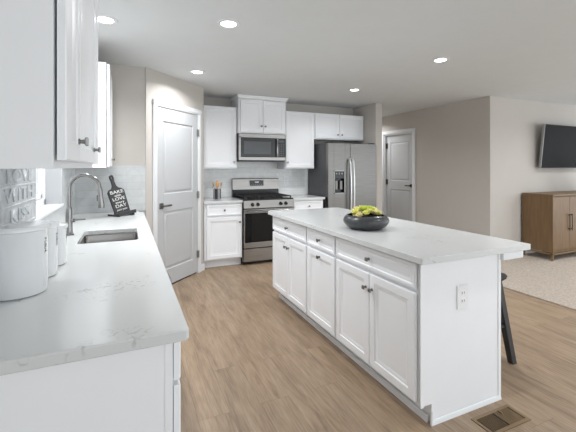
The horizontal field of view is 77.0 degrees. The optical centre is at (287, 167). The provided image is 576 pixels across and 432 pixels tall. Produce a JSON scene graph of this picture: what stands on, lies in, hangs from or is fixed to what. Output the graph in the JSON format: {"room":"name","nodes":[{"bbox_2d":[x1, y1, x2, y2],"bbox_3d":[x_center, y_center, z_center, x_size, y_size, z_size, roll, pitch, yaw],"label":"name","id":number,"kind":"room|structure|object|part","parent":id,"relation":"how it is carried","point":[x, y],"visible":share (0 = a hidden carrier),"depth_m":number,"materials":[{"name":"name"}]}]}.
{"room":"kitchen","nodes":[
{"label":"kitchen","id":0,"kind":"room"},
{"bbox_2d":[81,63,144,213],"bbox_3d":[-1.835,0.155,3.775,0.685,2.440,0.100,0,0,-24],"label":"wall","id":1,"kind":"structure","parent":0,"point":[128,82],"depth_m":3.79,"materials":[{"name":"beige paint"}]},
{"bbox_2d":[74,166,145,213],"bbox_3d":[-1.816,0.222,3.724,0.662,0.478,0.009,0,0,-24],"label":"backsplash","id":2,"kind":"structure","parent":1,"relation":"attached to","point":[132,179],"depth_m":3.70,"materials":[{"name":"tile"}]},
{"bbox_2d":[145,67,202,263],"bbox_3d":[-1.366,0.155,4.363,0.100,2.440,1.060,0,0,21],"label":"wall","id":3,"kind":"structure","parent":0,"point":[158,85],"depth_m":4.06,"materials":[{"name":"beige paint"}]},
{"bbox_2d":[153,98,201,283],"bbox_3d":[-1.333,0.312,4.362,0.162,2.125,0.892,0,0,21],"label":"door","id":4,"kind":"structure","parent":3,"relation":"in","point":[176,135],"depth_m":4.33,"materials":[{"name":"white paint"}]},
{"bbox_3d":[-1.379,0.435,4.090,0.054,0.066,0.158,0,0,21],"label":"lever handle","id":5,"kind":"part","parent":4,"relation":"part of","materials":[{"name":"grey metal"}]},
{"bbox_2d":[201,263,204,271],"bbox_3d":[-1.134,1.330,4.809,0.014,0.090,0.081,0,0,21],"label":"baseboard","id":6,"kind":"structure","parent":3,"relation":"attached to","point":[203,264],"depth_m":4.80,"materials":[{"name":"white paint"}]},
{"bbox_2d":[203,97,352,197],"bbox_3d":[-0.078,0.155,6.065,3.200,2.440,0.100,0,0,-24],"label":"wall","id":7,"kind":"structure","parent":0,"point":[209,101],"depth_m":6.19,"materials":[{"name":"beige paint"}]},
{"bbox_2d":[203,105,236,168],"bbox_3d":[-1.058,-0.432,5.372,0.535,0.910,0.364,0,0,-24],"label":"upper cabinet","id":8,"kind":"object","parent":7,"relation":"attached to","point":[219,122],"visible":0.98,"depth_m":5.25,"materials":[{"name":"white paint"}]},
{"bbox_2d":[203,162,307,197],"bbox_3d":[-0.526,0.178,5.805,1.890,0.566,0.009,0,0,-24],"label":"backsplash","id":9,"kind":"structure","parent":7,"relation":"attached to","point":[297,184],"depth_m":5.80,"materials":[{"name":"tile"}]},
{"bbox_2d":[230,94,288,134],"bbox_3d":[-0.450,-0.783,5.602,0.812,0.556,0.439,0,0,-24],"label":"upper cabinet","id":10,"kind":"object","parent":7,"relation":"attached to","point":[255,114],"visible":0.99,"depth_m":5.42,"materials":[{"name":"white paint"}]},
{"bbox_3d":[-0.536,-0.757,5.364,0.349,0.480,0.020,0,0,-24],"label":"door","id":11,"kind":"part","parent":10,"relation":"part of","materials":[{"name":"white paint"}]},
{"bbox_3d":[-0.449,-1.036,5.601,0.812,0.051,0.435,0,0,-24],"label":"crown moulding","id":12,"kind":"part","parent":10,"relation":"part of","materials":[{"name":"white paint"}]},
{"bbox_2d":[237,133,285,161],"bbox_3d":[-0.448,-0.292,5.596,0.747,0.412,0.424,0,0,-24],"label":"microwave","id":13,"kind":"object","parent":10,"relation":"attached to","point":[250,147],"visible":0.99,"depth_m":5.42,"materials":[{"name":"silver metal"}]},
{"bbox_3d":[-0.444,-0.296,5.412,0.545,0.284,0.024,0,0,-24],"label":"door","id":14,"kind":"part","parent":13,"relation":"part of","materials":[{"name":"black glass"}]},
{"bbox_3d":[-0.117,-0.296,5.560,0.172,0.284,0.020,0,0,-24],"label":"control panel","id":15,"kind":"part","parent":13,"relation":"part of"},
{"bbox_3d":[-0.214,-0.757,5.508,0.349,0.480,0.020,0,0,-24],"label":"door","id":16,"kind":"part","parent":10,"relation":"part of","materials":[{"name":"white paint"}]},
{"bbox_2d":[277,111,313,168],"bbox_3d":[0.133,-0.432,5.903,0.517,0.910,0.364,0,0,-24],"label":"upper cabinet","id":17,"kind":"object","parent":7,"relation":"attached to","point":[299,125],"visible":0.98,"depth_m":5.77,"materials":[{"name":"white paint"}]},
{"bbox_2d":[314,113,362,141],"bbox_3d":[0.813,-0.673,6.207,0.968,0.427,0.364,0,0,-24],"label":"upper cabinet","id":18,"kind":"object","parent":7,"relation":"attached to","point":[327,127],"visible":0.99,"depth_m":6.06,"materials":[{"name":"white paint"}]},
{"bbox_3d":[0.650,-0.675,5.975,0.458,0.400,0.020,0,0,-24],"label":"door","id":19,"kind":"part","parent":18,"relation":"part of","materials":[{"name":"white paint"}]},
{"bbox_3d":[1.084,-0.675,6.169,0.480,0.400,0.020,0,0,-24],"label":"door","id":20,"kind":"part","parent":18,"relation":"part of","materials":[{"name":"white paint"}]},
{"bbox_2d":[98,0,575,116],"bbox_3d":[2.933,-1.115,3.882,9.880,0.100,9.700,0,0,-24],"label":"ceiling","id":21,"kind":"structure","parent":0,"point":[305,52],"depth_m":3.25,"materials":[{"name":"paint"}]},
{"bbox_2d":[98,15,117,24],"bbox_3d":[-1.318,-1.061,2.609,0.170,0.008,0.170,0,0,-24],"label":"recessed light","id":22,"kind":"object","parent":21,"relation":"in","point":[103,19],"visible":0.82,"depth_m":2.61,"materials":[{"name":"white paint"}]},
{"bbox_2d":[189,70,204,73],"bbox_3d":[-1.013,-1.061,4.038,0.170,0.008,0.170,0,0,-24],"label":"recessed light","id":23,"kind":"object","parent":21,"relation":"in","point":[190,71],"visible":1,"depth_m":4.02,"materials":[{"name":"white"}]},
{"bbox_2d":[217,19,239,28],"bbox_3d":[-0.441,-1.061,2.683,0.170,0.008,0.170,0,0,-24],"label":"recessed light","id":24,"kind":"object","parent":21,"relation":"in","point":[224,23],"visible":1,"depth_m":2.67,"materials":[{"name":"white"}]},
{"bbox_2d":[348,88,360,91],"bbox_3d":[0.913,-1.061,4.973,0.170,0.008,0.170,0,0,-24],"label":"recessed light","id":25,"kind":"object","parent":21,"relation":"in","point":[354,89],"visible":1,"depth_m":4.96,"materials":[{"name":"white"}]},
{"bbox_2d":[431,57,449,62],"bbox_3d":[1.510,-1.061,3.586,0.170,0.008,0.170,0,0,-24],"label":"recessed light","id":26,"kind":"object","parent":21,"relation":"in","point":[441,59],"visible":1,"depth_m":3.58,"materials":[{"name":"white"}]},
{"bbox_2d":[353,103,381,210],"bbox_3d":[1.377,0.155,6.303,0.130,2.440,0.650,0,0,-24],"label":"wall","id":27,"kind":"structure","parent":0,"point":[372,113],"depth_m":6.03,"materials":[{"name":"beige paint"}]},
{"bbox_2d":[172,261,575,431],"bbox_3d":[2.933,1.400,3.882,9.880,0.050,9.700,0,0,-24],"label":"floor","id":28,"kind":"structure","parent":0,"point":[250,362],"depth_m":2.46,"materials":[{"name":"brown wood"}]},
{"bbox_2d":[0,342,180,431],"bbox_3d":[-0.694,0.935,1.189,0.643,0.880,0.562,0,0,-24],"label":"base cabinet","id":29,"kind":"object","parent":28,"relation":"on","point":[139,390],"visible":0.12,"depth_m":0.97,"materials":[{"name":"white paint"}]},
{"bbox_2d":[0,211,188,375],"bbox_3d":[-1.198,0.477,2.308,0.635,0.033,3.075,0,0,-24],"label":"countertop","id":30,"kind":"structure","parent":29,"relation":"on","point":[107,298],"depth_m":1.19,"materials":[{"name":"white stone"}]},
{"bbox_2d":[0,221,49,300],"bbox_3d":[-0.992,0.334,1.328,0.200,0.254,0.200,0,0,-24],"label":"canister","id":31,"kind":"object","parent":30,"relation":"on","point":[23,244],"visible":1,"depth_m":1.27,"materials":[{"name":"white ceramic"}]},
{"bbox_3d":[-0.992,0.218,1.328,0.200,0.024,0.200,0,0,-24],"label":"lid","id":32,"kind":"part","parent":31,"relation":"part of","materials":[{"name":"white ceramic"}]},
{"bbox_2d":[36,220,59,277],"bbox_3d":[-1.076,0.346,1.533,0.184,0.228,0.184,0,0,-24],"label":"canister","id":33,"kind":"object","parent":30,"relation":"on","point":[53,229],"visible":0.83,"depth_m":1.53,"materials":[{"name":"white ceramic"}]},
{"bbox_3d":[-1.076,0.244,1.533,0.184,0.024,0.184,0,0,-24],"label":"lid","id":34,"kind":"part","parent":33,"relation":"part of","materials":[{"name":"white ceramic"}]},
{"bbox_2d":[58,222,67,265],"bbox_3d":[-1.135,0.363,1.711,0.166,0.194,0.166,0,0,-24],"label":"canister","id":35,"kind":"object","parent":30,"relation":"on","point":[62,228],"visible":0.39,"depth_m":1.70,"materials":[{"name":"white ceramic"}]},
{"bbox_3d":[-1.135,0.278,1.711,0.166,0.024,0.166,0,0,-24],"label":"lid","id":36,"kind":"part","parent":35,"relation":"part of","materials":[{"name":"white ceramic"}]},
{"bbox_2d":[65,173,104,235],"bbox_3d":[-1.402,0.251,2.495,0.246,0.420,0.060,0,0,-24],"label":"faucet","id":37,"kind":"object","parent":30,"relation":"on","point":[68,216],"visible":0.93,"depth_m":2.46,"materials":[{"name":"silver metal"}]},
{"bbox_3d":[-1.436,0.361,2.460,0.106,0.024,0.030,0,0,-7],"label":"lever","id":38,"kind":"part","parent":37,"relation":"part of","materials":[{"name":"silver metal"}]},
{"bbox_2d":[80,232,137,243],"bbox_3d":[-1.214,0.586,2.470,0.385,0.184,0.540,0,0,-24],"label":"sink","id":39,"kind":"object","parent":30,"relation":"in","point":[112,237],"visible":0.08,"depth_m":2.69,"materials":[{"name":"metal"}]},
{"bbox_2d":[107,175,135,216],"bbox_3d":[-1.609,0.267,3.469,0.187,0.386,0.225,0,0,24],"label":"cutting board","id":40,"kind":"object","parent":30,"relation":"on","point":[116,195],"visible":1,"depth_m":3.45,"materials":[{"name":"black wood"}]},
{"bbox_3d":[-0.434,0.560,1.303,0.020,0.115,0.546,0,0,-24],"label":"drawer","id":41,"kind":"part","parent":29,"relation":"part of","materials":[{"name":"white paint"}]},
{"bbox_3d":[-0.434,0.942,1.303,0.020,0.617,0.546,0,0,-24],"label":"door","id":42,"kind":"part","parent":29,"relation":"part of","materials":[{"name":"white paint"}]},
{"bbox_2d":[203,203,241,267],"bbox_3d":[-0.998,0.935,5.232,0.530,0.880,0.650,0,0,-24],"label":"base cabinet","id":43,"kind":"object","parent":28,"relation":"on","point":[222,223],"visible":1,"depth_m":4.97,"materials":[{"name":"white paint"}]},
{"bbox_2d":[203,197,242,203],"bbox_3d":[-1.005,0.477,5.237,0.542,0.033,0.634,0,0,-24],"label":"countertop","id":44,"kind":"structure","parent":43,"relation":"on","point":[223,199],"depth_m":5.03,"materials":[{"name":"white stone"}]},
{"bbox_2d":[213,189,220,198],"bbox_3d":[-1.036,0.388,5.297,0.110,0.145,0.110,0,0,-24],"label":"utensil crock","id":45,"kind":"object","parent":44,"relation":"on","point":[216,192],"visible":0.96,"depth_m":5.25,"materials":[{"name":"silver metal"}]},
{"bbox_3d":[-0.873,0.588,4.973,0.488,0.150,0.020,0,0,-24],"label":"drawer","id":46,"kind":"part","parent":43,"relation":"part of","materials":[{"name":"white paint"}]},
{"bbox_3d":[-0.873,0.968,4.973,0.488,0.565,0.020,0,0,-24],"label":"door","id":47,"kind":"part","parent":43,"relation":"part of","materials":[{"name":"white paint"}]},
{"bbox_2d":[232,178,293,264],"bbox_3d":[-0.386,0.775,5.465,0.764,1.200,0.705,0,0,-24],"label":"gas range","id":48,"kind":"object","parent":28,"relation":"on","point":[259,196],"visible":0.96,"depth_m":5.18,"materials":[{"name":"silver metal"}]},
{"bbox_3d":[-0.494,0.247,5.721,0.225,0.085,0.017,0,0,-24],"label":"display panel","id":49,"kind":"part","parent":48,"relation":"part of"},
{"bbox_3d":[-0.293,1.349,5.257,0.744,0.041,0.020,0,0,-24],"label":"kick plate","id":50,"kind":"part","parent":48,"relation":"part of","materials":[{"name":"metal"}]},
{"bbox_3d":[-0.275,1.238,5.215,0.756,0.178,0.030,0,0,-24],"label":"drawer","id":51,"kind":"part","parent":48,"relation":"part of","materials":[{"name":"silver metal"}]},
{"bbox_2d":[233,196,292,200],"bbox_3d":[-0.385,0.460,5.462,0.764,0.020,0.570,0,0,-24],"label":"cooktop","id":52,"kind":"object","parent":48,"relation":"in","point":[246,198],"depth_m":5.24,"materials":[{"name":"black metal"}]},
{"bbox_3d":[-0.274,0.863,5.213,0.756,0.545,0.036,0,0,-24],"label":"oven door","id":53,"kind":"part","parent":48,"relation":"part of","materials":[{"name":"silver metal"}]},
{"bbox_3d":[-0.271,0.522,5.206,0.764,0.105,0.050,0,0,-24],"label":"knob panel","id":54,"kind":"part","parent":48,"relation":"part of","materials":[{"name":"silver metal"}]},
{"bbox_3d":[-0.254,0.620,5.170,0.704,0.025,0.059,0,0,-24],"label":"handle","id":55,"kind":"part","parent":48,"relation":"part of","materials":[{"name":"silver metal"}]},
{"bbox_2d":[273,216,315,321],"bbox_3d":[0.271,0.935,3.565,0.660,0.880,0.790,0,0,-24],"label":"base cabinet","id":56,"kind":"object","parent":28,"relation":"on","point":[290,244],"visible":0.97,"depth_m":3.38,"materials":[{"name":"white paint"}]},
{"bbox_3d":[-0.075,0.960,3.621,0.020,0.580,0.381,0,0,-24],"label":"door","id":57,"kind":"part","parent":56,"relation":"part of","materials":[{"name":"white paint"}]},
{"bbox_3d":[0.004,0.578,3.445,0.020,0.138,0.766,0,0,-24],"label":"drawer","id":58,"kind":"part","parent":56,"relation":"part of","materials":[{"name":"white paint"}]},
{"bbox_3d":[0.082,0.960,3.270,0.020,0.580,0.381,0,0,-24],"label":"door","id":59,"kind":"part","parent":56,"relation":"part of","materials":[{"name":"white paint"}]},
{"bbox_2d":[292,199,322,209],"bbox_3d":[0.195,0.935,5.764,0.517,0.880,0.650,0,0,-24],"label":"base cabinet","id":60,"kind":"object","parent":28,"relation":"on","point":[298,204],"visible":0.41,"depth_m":5.50,"materials":[{"name":"white paint"}]},
{"bbox_2d":[287,194,324,200],"bbox_3d":[0.200,0.477,5.775,0.539,0.033,0.634,0,0,-24],"label":"countertop","id":61,"kind":"structure","parent":60,"relation":"on","point":[303,196],"depth_m":5.54,"materials":[{"name":"white stone"}]},
{"bbox_2d":[307,227,345,346],"bbox_3d":[0.527,0.935,2.992,0.660,0.880,0.465,0,0,-24],"label":"base cabinet","id":62,"kind":"object","parent":28,"relation":"on","point":[321,250],"visible":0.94,"depth_m":2.85,"materials":[{"name":"white paint"}]},
{"bbox_3d":[0.259,0.578,2.872,0.020,0.138,0.441,0,0,-24],"label":"drawer","id":63,"kind":"part","parent":62,"relation":"part of","materials":[{"name":"white paint"}]},
{"bbox_3d":[0.259,0.960,2.872,0.020,0.580,0.441,0,0,-24],"label":"door","id":64,"kind":"part","parent":62,"relation":"part of","materials":[{"name":"white paint"}]},
{"bbox_2d":[308,142,375,211],"bbox_3d":[0.915,0.490,6.014,0.912,1.769,0.741,0,0,-24],"label":"refrigerator","id":65,"kind":"object","parent":28,"relation":"on","point":[344,174],"visible":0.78,"depth_m":5.73,"materials":[{"name":"silver metal"}]},
{"bbox_3d":[0.787,0.489,5.678,0.400,1.732,0.070,0,0,-24],"label":"freezer door","id":66,"kind":"part","parent":65,"relation":"part of","materials":[{"name":"silver metal"}]},
{"bbox_3d":[0.976,0.373,5.681,0.027,1.023,0.084,0,0,-24],"label":"handle","id":67,"kind":"part","parent":65,"relation":"part of","materials":[{"name":"metal"}]},
{"bbox_3d":[1.031,0.373,5.705,0.027,1.023,0.084,0,0,-24],"label":"handle","id":68,"kind":"part","parent":65,"relation":"part of","materials":[{"name":"metal"}]},
{"bbox_3d":[1.204,0.489,5.864,0.502,1.732,0.070,0,0,-24],"label":"fridge door","id":69,"kind":"part","parent":65,"relation":"part of","materials":[{"name":"silver metal"}]},
{"bbox_2d":[279,293,428,422],"bbox_3d":[0.332,1.355,2.892,0.020,0.040,2.068,0,0,-24],"label":"board","id":70,"kind":"object","parent":28,"relation":"on","point":[373,373],"visible":1,"depth_m":2.44,"materials":[{"name":"white paint"}]},
{"bbox_2d":[336,237,501,425],"bbox_3d":[0.793,0.935,2.394,0.660,0.880,0.844,0,0,-24],"label":"base cabinet","id":71,"kind":"object","parent":28,"relation":"on","point":[378,292],"depth_m":2.06,"materials":[{"name":"white paint"}]},
{"bbox_3d":[0.439,0.960,2.469,0.020,0.580,0.394,0,0,-24],"label":"door","id":72,"kind":"part","parent":71,"relation":"part of","materials":[{"name":"white paint"}]},
{"bbox_3d":[0.520,0.578,2.288,0.020,0.138,0.791,0,0,-24],"label":"drawer","id":73,"kind":"part","parent":71,"relation":"part of","materials":[{"name":"white paint"}]},
{"bbox_3d":[0.601,0.960,2.106,0.020,0.580,0.394,0,0,-24],"label":"door","id":74,"kind":"part","parent":71,"relation":"part of","materials":[{"name":"white paint"}]},
{"bbox_2d":[268,207,530,264],"bbox_3d":[0.624,0.477,2.997,0.862,0.033,2.185,0,0,-24],"label":"countertop","id":75,"kind":"structure","parent":71,"relation":"on","point":[419,243],"depth_m":2.38,"materials":[{"name":"white stone"}]},
{"bbox_2d":[343,212,388,229],"bbox_3d":[0.590,0.409,2.740,0.342,0.103,0.342,0,0,-24],"label":"bowl","id":76,"kind":"object","parent":75,"relation":"on","point":[370,221],"visible":0.83,"depth_m":2.61,"materials":[{"name":"ceramic"}]},
{"bbox_2d":[352,208,360,213],"bbox_3d":[0.514,0.327,2.709,0.069,0.044,0.075,0,0,-44],"label":"succulent","id":77,"kind":"object","parent":76,"relation":"in","point":[356,210],"visible":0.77,"depth_m":2.70,"materials":[{"name":"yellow plant"}]},
{"bbox_2d":[358,205,367,210],"bbox_3d":[0.564,0.308,2.725,0.087,0.048,0.081,0,0,-41],"label":"succulent","id":78,"kind":"object","parent":76,"relation":"in","point":[363,207],"visible":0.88,"depth_m":2.71,"materials":[{"name":"green plant"}]},
{"bbox_3d":[0.764,1.337,1.926,0.013,0.075,0.014,0,0,-24],"label":"corner post","id":79,"kind":"part","parent":71,"relation":"part of","materials":[{"name":"white paint"}]},
{"bbox_3d":[0.976,0.935,2.029,0.625,0.880,0.028,0,0,-24],"label":"island end panel","id":80,"kind":"part","parent":71,"relation":"part of","materials":[{"name":"white wood"}]},
{"bbox_2d":[457,283,467,309],"bbox_3d":[0.977,0.723,2.024,0.086,0.136,0.010,0,0,-24],"label":"wall outlet","id":81,"kind":"object","parent":71,"relation":"attached to","point":[462,290],"visible":1,"depth_m":2.02,"materials":[{"name":"white plastic"}]},
{"bbox_3d":[1.012,1.364,2.038,0.552,0.022,0.012,0,0,-24],"label":"moulding","id":82,"kind":"part","parent":71,"relation":"part of","materials":[{"name":"white paint"}]},
{"bbox_2d":[471,404,530,431],"bbox_3d":[1.159,1.369,1.971,0.296,0.012,0.136,0,0,-24],"label":"floor vent","id":83,"kind":"object","parent":28,"relation":"in","point":[504,418],"visible":1,"depth_m":1.97,"materials":[{"name":"brown metal"}]},
{"bbox_2d":[501,273,516,364],"bbox_3d":[1.333,1.071,2.664,0.425,0.608,0.460,0,0,-24],"label":"bar stool","id":84,"kind":"object","parent":28,"relation":"on","point":[505,325],"visible":0.11,"depth_m":2.56,"materials":[{"name":"black wood"}]},
{"bbox_3d":[1.328,0.797,2.668,0.390,0.060,0.330,0,0,-24],"label":"seat","id":85,"kind":"part","parent":84,"relation":"part of","materials":[{"name":"black wood"}]},
{"bbox_2d":[500,251,522,394],"bbox_3d":[0.925,0.935,3.135,0.181,0.880,2.108,0,0,-24],"label":"panel","id":86,"kind":"object","parent":28,"relation":"on","point":[519,254],"visible":0.16,"depth_m":2.16,"materials":[{"name":"white paint"}]},
{"bbox_3d":[0.842,0.935,3.111,0.011,0.880,2.084,0,0,-24],"label":"panel","id":87,"kind":"part","parent":86,"relation":"part of","materials":[{"name":"white paint"}]},
{"bbox_2d":[501,249,575,309],"bbox_3d":[5.758,1.369,3.220,5.260,0.012,6.190,0,0,-24],"label":"rug","id":88,"kind":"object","parent":28,"relation":"on","point":[534,274],"depth_m":4.52,"materials":[{"name":"beige carpet"}]},
{"bbox_2d":[522,190,575,260],"bbox_3d":[4.490,0.880,5.766,1.628,0.965,0.467,0,0,-24],"label":"sideboard","id":89,"kind":"object","parent":88,"relation":"on","point":[548,218],"visible":0.89,"depth_m":5.39,"materials":[{"name":"brown wood"}]},
{"bbox_3d":[4.486,1.266,5.776,1.620,0.023,0.445,0,0,-24],"label":"frame","id":90,"kind":"part","parent":89,"relation":"part of","materials":[{"name":"wood"}]},
{"bbox_3d":[4.031,0.826,5.342,0.389,0.775,0.018,0,0,-24],"label":"door","id":91,"kind":"part","parent":89,"relation":"part of","materials":[{"name":"brown wood"}]},
{"bbox_3d":[4.392,0.826,5.503,0.389,0.775,0.018,0,0,-24],"label":"door","id":92,"kind":"part","parent":89,"relation":"part of","materials":[{"name":"brown wood"}]},
{"bbox_2d":[382,97,482,234],"bbox_3d":[2.351,0.155,7.027,0.120,2.440,3.280,0,0,-24],"label":"wall","id":93,"kind":"structure","parent":0,"point":[448,137],"depth_m":6.09,"materials":[{"name":"beige paint"}]},
{"bbox_2d":[382,128,414,221],"bbox_3d":[2.236,0.315,7.255,0.144,2.120,0.980,0,0,-24],"label":"door","id":94,"kind":"structure","parent":93,"relation":"in","point":[398,146],"depth_m":7.26,"materials":[{"name":"white paint"}]},
{"bbox_2d":[483,96,575,241],"bbox_3d":[4.929,0.155,6.316,4.250,2.440,0.120,0,0,-24],"label":"wall","id":95,"kind":"structure","parent":0,"point":[512,128],"depth_m":5.61,"materials":[{"name":"beige paint"}]},
{"bbox_2d":[525,249,539,253],"bbox_3d":[4.950,1.327,6.252,4.264,0.095,0.014,0,0,-24],"label":"baseboard","id":96,"kind":"structure","parent":95,"relation":"attached to","point":[526,251],"depth_m":5.75,"materials":[{"name":"white paint"}]},
{"bbox_2d":[538,124,575,167],"bbox_3d":[4.548,-0.336,5.979,1.224,0.694,0.165,0,0,-24],"label":"television","id":97,"kind":"object","parent":95,"relation":"attached to","point":[558,142],"visible":1,"depth_m":5.83,"materials":[{"name":"black metal"}]},
{"bbox_3d":[-0.867,0.155,0.569,0.160,2.440,6.745,0,0,-24],"label":"wall","id":98,"kind":"structure","parent":0,"visible":0},
{"bbox_2d":[0,0,88,168],"bbox_3d":[-0.729,-0.442,0.928,0.367,0.890,0.290,0,0,-24],"label":"upper cabinet","id":99,"kind":"object","parent":98,"relation":"attached to","point":[40,39],"visible":1,"depth_m":0.84,"materials":[{"name":"white paint"}]},
{"bbox_3d":[-0.596,-0.447,0.990,0.020,0.860,0.274,0,0,-24],"label":"door","id":100,"kind":"part","parent":99,"relation":"part of","materials":[{"name":"white paint"}]},
{"bbox_3d":[-0.615,-0.077,1.089,0.027,0.025,0.025,0,0,-24],"label":"knob","id":101,"kind":"part","parent":99,"relation":"part of","materials":[{"name":"silver metal"}]},
{"bbox_2d":[32,168,63,220],"bbox_3d":[-1.547,-0.207,2.118,0.180,1.035,1.650,0,0,-24],"label":"window","id":102,"kind":"structure","parent":98,"relation":"in","point":[48,181],"depth_m":2.82,"materials":[{"name":"white plastic"}]},
{"bbox_2d":[0,169,35,222],"bbox_3d":[-1.286,0.090,1.730,0.018,0.400,0.690,0,0,-24],"label":"sign","id":103,"kind":"object","parent":102,"relation":"on","point":[17,186],"visible":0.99,"depth_m":1.70,"materials":[{"name":"silver metal"}]},
{"bbox_3d":[-1.602,-0.217,2.083,0.004,0.855,1.470,0,0,-24],"label":"pane","id":104,"kind":"part","parent":102,"relation":"part of","materials":[{"name":"clear glass"}]},
{"bbox_3d":[-1.600,-0.217,2.084,0.035,0.915,1.530,0,0,-24],"label":"sash","id":105,"kind":"part","parent":102,"relation":"part of","materials":[{"name":"white plastic"}]},
{"bbox_3d":[-1.598,-0.217,2.085,0.060,1.015,1.630,0,0,-24],"label":"frame","id":106,"kind":"part","parent":102,"relation":"part of","materials":[{"name":"white plastic"}]},
{"bbox_3d":[-1.520,0.300,2.131,0.120,0.020,1.650,0,0,-24],"label":"sill","id":107,"kind":"part","parent":102,"relation":"part of","materials":[{"name":"white paint"}]},
{"bbox_2d":[41,168,73,221],"bbox_3d":[-1.473,0.225,2.132,0.008,0.470,3.195,0,0,-24],"label":"trim","id":108,"kind":"structure","parent":98,"relation":"attached to","point":[67,174],"depth_m":3.02,"materials":[{"name":"wood"}]},
{"bbox_2d":[71,0,100,167],"bbox_3d":[-0.906,-0.442,1.326,0.367,0.890,0.580,0,0,-24],"label":"upper cabinet","id":109,"kind":"object","parent":98,"relation":"attached to","point":[87,7],"visible":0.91,"depth_m":1.45,"materials":[{"name":"white paint"}]},
{"bbox_3d":[-0.772,-0.447,1.385,0.020,0.860,0.568,0,0,-24],"label":"door","id":110,"kind":"part","parent":109,"relation":"part of","materials":[{"name":"white paint"}]},
{"bbox_2d":[89,0,97,167],"bbox_3d":[-1.079,-0.442,1.681,0.340,0.890,0.210,0,0,-24],"label":"upper cabinet","id":111,"kind":"object","parent":98,"relation":"attached to","point":[96,1],"visible":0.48,"depth_m":1.79,"materials":[{"name":"white paint"}]},
{"bbox_3d":[-0.933,-0.447,1.746,0.020,0.860,0.198,0,0,-24],"label":"door","id":112,"kind":"part","parent":111,"relation":"part of","materials":[{"name":"white paint"}]},
{"bbox_2d":[93,62,114,167],"bbox_3d":[-1.790,-0.442,3.308,0.367,0.890,0.660,0,0,-24],"label":"upper cabinet","id":113,"kind":"object","parent":98,"relation":"attached to","point":[105,159],"visible":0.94,"depth_m":3.05,"materials":[{"name":"white paint"}]},
{"bbox_3d":[-1.657,-0.442,3.369,0.020,0.870,0.644,0,0,-24],"label":"door","id":114,"kind":"part","parent":113,"relation":"part of","materials":[{"name":"white paint"}]}
]}

